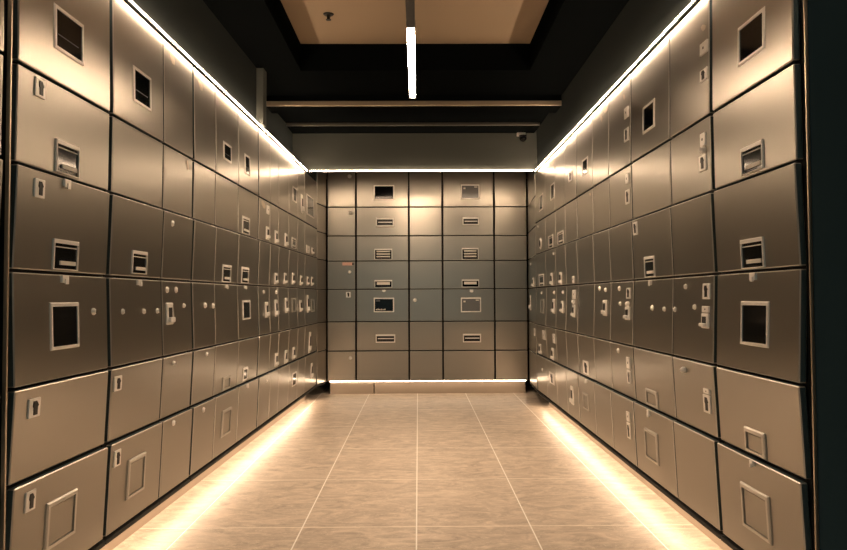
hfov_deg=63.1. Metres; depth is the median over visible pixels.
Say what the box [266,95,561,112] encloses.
ceiling beam
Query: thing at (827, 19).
wall
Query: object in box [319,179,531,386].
wall
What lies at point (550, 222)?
locker
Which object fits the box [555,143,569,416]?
locker
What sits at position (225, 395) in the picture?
locker
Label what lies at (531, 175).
locker
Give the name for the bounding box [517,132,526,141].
security camera
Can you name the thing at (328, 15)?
sprinkler
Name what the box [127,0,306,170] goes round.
led strip
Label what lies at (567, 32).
ceiling
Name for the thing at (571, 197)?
locker
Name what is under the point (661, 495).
baseboard
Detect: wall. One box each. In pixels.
[123,0,255,124]
[258,107,292,159]
[293,130,536,170]
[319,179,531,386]
[537,0,846,549]
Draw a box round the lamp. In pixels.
[405,0,415,98]
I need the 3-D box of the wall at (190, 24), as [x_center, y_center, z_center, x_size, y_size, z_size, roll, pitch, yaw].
[-1.099,-1.139,2.619,0.094,0.348,3.180,0,-2,1]
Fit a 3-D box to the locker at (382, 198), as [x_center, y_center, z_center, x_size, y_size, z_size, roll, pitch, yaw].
[-0.392,0.018,6.792,0.502,2.002,0.497,0,-2,0]
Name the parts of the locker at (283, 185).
rail, door, door, door, door, door, door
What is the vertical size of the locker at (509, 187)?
2.002 m
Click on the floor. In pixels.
(394, 471)
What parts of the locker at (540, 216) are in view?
door, reader panel, door, display frame, door, door, door, flap frame, door, rail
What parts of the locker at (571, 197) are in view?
door, handle plate, door, door, door, door, door, number plate, rail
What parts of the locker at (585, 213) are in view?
display frame, flap panel, flap frame, door, door, door, lock plate, door, door, door, rail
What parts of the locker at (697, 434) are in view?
knob, door, door, door, door, door, door, rail, lock lever, knob, number plate, lock plate, number plate, lock plate, handle plate, lock lever, number plate, lock lever, lock plate, number plate, lock plate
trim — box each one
[0,0,12,549]
[256,68,266,126]
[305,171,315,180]
[803,0,818,549]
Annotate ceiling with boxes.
[203,0,628,127]
[281,0,548,43]
[324,171,527,178]
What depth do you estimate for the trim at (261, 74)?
4.21 m
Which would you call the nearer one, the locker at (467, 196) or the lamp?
the lamp
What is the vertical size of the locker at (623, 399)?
1.862 m
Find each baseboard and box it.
[100,396,305,549]
[330,381,525,393]
[549,402,732,549]
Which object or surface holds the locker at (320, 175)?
on the floor
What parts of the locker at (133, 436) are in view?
lock plate, lock plate, lock lever, lock lever, rail, door, door, door, door, door, flap frame, door, flap panel, reader panel, reader frame, display frame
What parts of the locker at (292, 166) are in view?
rail, door, door, door, door, door, door, flap frame, reader panel, display frame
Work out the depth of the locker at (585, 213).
4.10 m
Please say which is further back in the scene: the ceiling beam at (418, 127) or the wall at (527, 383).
the wall at (527, 383)
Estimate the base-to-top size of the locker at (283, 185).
1.862 m
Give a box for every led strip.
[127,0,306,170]
[330,380,525,381]
[336,170,532,170]
[535,0,696,170]
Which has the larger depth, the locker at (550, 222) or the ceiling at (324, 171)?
the ceiling at (324, 171)
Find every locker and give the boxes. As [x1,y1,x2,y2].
[0,0,3,211]
[0,0,109,549]
[100,0,162,544]
[156,39,192,503]
[186,67,215,480]
[210,87,238,464]
[233,109,258,446]
[254,128,270,431]
[266,138,279,422]
[275,147,288,416]
[286,156,297,407]
[295,164,304,401]
[302,171,317,395]
[315,171,325,386]
[327,172,355,381]
[356,172,409,380]
[409,172,442,380]
[442,171,494,380]
[493,171,527,380]
[527,171,538,391]
[535,164,548,400]
[545,154,559,408]
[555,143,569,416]
[565,131,582,425]
[577,114,599,439]
[593,97,615,452]
[609,74,639,471]
[631,33,680,503]
[670,0,725,538]
[712,0,814,549]
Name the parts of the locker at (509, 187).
door, door, door, door, door, door, door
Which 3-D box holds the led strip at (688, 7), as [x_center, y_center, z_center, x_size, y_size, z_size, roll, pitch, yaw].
[0.959,-0.944,3.511,0.013,0.004,4.545,0,-2,0]
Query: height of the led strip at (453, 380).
0.007 m
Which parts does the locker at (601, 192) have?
door, door, door, door, door, door, handle plate, rail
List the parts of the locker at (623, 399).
door, door, door, door, door, door, number plate, lock plate, rail, number plate, handle plate, lock plate, number plate, lock plate, number plate, lock plate, lock plate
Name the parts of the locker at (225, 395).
rail, door, door, door, flap frame, door, door, door, flap panel, flap panel, flap frame, reader panel, reader frame, display frame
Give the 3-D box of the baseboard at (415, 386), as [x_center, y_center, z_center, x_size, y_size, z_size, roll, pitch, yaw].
[0.043,1.071,6.578,1.860,0.112,0.045,0,-2,0]
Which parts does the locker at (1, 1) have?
door, door, door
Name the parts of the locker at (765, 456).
rail, reader panel, display frame, reader frame, reader panel, reader frame, flap panel, display frame, flap panel, flap frame, door, flap frame, door, door, door, door, door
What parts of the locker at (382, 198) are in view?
door, door, door, door, door, door, door, reader panel, reader panel, display frame, display frame, slot frame, slot frame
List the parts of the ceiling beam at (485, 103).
beam trim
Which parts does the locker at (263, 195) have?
rail, door, door, door, door, door, door, handle plate, number plate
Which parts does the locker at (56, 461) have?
lock plate, lock lever, lock plate, lock lever, lock plate, lock plate, lock lever, lock lever, door, door, door, door, door, flap frame, door, flap panel, display frame, reader frame, reader panel, reader frame, reader panel, display frame, rail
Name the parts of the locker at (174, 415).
handle plate, rail, door, door, door, door, door, door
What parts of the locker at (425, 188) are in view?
door, door, door, door, door, door, door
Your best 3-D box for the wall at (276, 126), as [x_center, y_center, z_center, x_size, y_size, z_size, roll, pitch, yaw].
[-1.156,-1.063,5.045,0.080,0.348,1.510,0,-2,1]
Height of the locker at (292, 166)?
1.862 m
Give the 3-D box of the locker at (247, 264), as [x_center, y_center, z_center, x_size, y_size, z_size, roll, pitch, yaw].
[-1.243,0.014,3.999,0.498,1.862,0.423,0,-2,1]
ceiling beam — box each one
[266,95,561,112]
[287,122,539,133]
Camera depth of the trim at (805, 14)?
1.78 m
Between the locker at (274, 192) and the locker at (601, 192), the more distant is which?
the locker at (274, 192)
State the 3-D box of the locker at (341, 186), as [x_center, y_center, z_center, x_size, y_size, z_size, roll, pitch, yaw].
[-0.782,0.019,6.786,0.276,2.002,0.501,0,-2,0]
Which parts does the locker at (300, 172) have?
door, door, door, door, door, door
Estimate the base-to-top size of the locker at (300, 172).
1.862 m
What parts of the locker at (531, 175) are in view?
door, door, door, door, door, door, door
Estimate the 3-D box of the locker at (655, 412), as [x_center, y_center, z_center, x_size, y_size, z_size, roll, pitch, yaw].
[1.208,-0.029,2.964,0.498,1.862,0.493,0,-2,0]
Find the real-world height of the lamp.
0.294 m
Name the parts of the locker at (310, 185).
number plate, handle plate, rail, door, door, door, door, door, door, flap frame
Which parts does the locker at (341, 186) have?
door, door, door, door, door, door, door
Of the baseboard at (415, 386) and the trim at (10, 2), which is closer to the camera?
the trim at (10, 2)
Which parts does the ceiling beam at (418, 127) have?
beam casing, beam trim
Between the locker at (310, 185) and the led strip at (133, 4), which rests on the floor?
the locker at (310, 185)
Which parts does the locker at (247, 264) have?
display frame, reader frame, rail, reader panel, reader panel, reader frame, display frame, door, door, door, display frame, door, door, door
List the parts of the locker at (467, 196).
door, door, door, door, door, door, door, reader panel, reader panel, slot frame, display frame, display frame, slot frame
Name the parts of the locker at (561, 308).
reader panel, reader frame, door, door, door, door, door, door, rail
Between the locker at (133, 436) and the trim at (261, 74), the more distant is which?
the trim at (261, 74)
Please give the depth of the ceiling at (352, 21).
3.92 m
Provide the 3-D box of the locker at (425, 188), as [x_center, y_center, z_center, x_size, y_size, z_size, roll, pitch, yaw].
[0.021,0.016,6.794,0.318,2.002,0.499,0,-2,0]
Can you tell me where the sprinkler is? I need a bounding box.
[323,12,333,20]
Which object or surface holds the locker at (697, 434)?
on the floor
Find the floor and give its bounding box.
[113,386,722,549]
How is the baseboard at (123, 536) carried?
on the floor
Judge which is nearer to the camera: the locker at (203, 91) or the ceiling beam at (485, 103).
the locker at (203, 91)
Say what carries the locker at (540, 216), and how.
on the floor
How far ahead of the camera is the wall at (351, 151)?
5.81 m
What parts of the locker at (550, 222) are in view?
door, reader panel, reader frame, door, door, door, lock plate, door, door, display frame, handle plate, rail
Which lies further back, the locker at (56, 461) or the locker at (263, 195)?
the locker at (263, 195)
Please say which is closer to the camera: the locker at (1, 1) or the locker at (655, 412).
the locker at (1, 1)
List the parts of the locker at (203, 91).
rail, door, door, door, door, door, door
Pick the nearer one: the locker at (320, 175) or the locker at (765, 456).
the locker at (765, 456)
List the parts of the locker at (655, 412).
lock plate, display frame, reader panel, reader frame, flap panel, flap panel, flap frame, flap frame, door, door, door, door, door, door, rail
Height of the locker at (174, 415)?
1.862 m
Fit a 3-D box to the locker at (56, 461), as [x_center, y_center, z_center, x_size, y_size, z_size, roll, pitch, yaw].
[-1.285,-0.047,2.045,0.495,1.862,0.518,0,-2,1]
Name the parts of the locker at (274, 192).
rail, door, door, door, door, door, door, handle plate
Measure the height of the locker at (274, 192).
1.862 m
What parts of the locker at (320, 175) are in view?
door, door, door, door, door, door, door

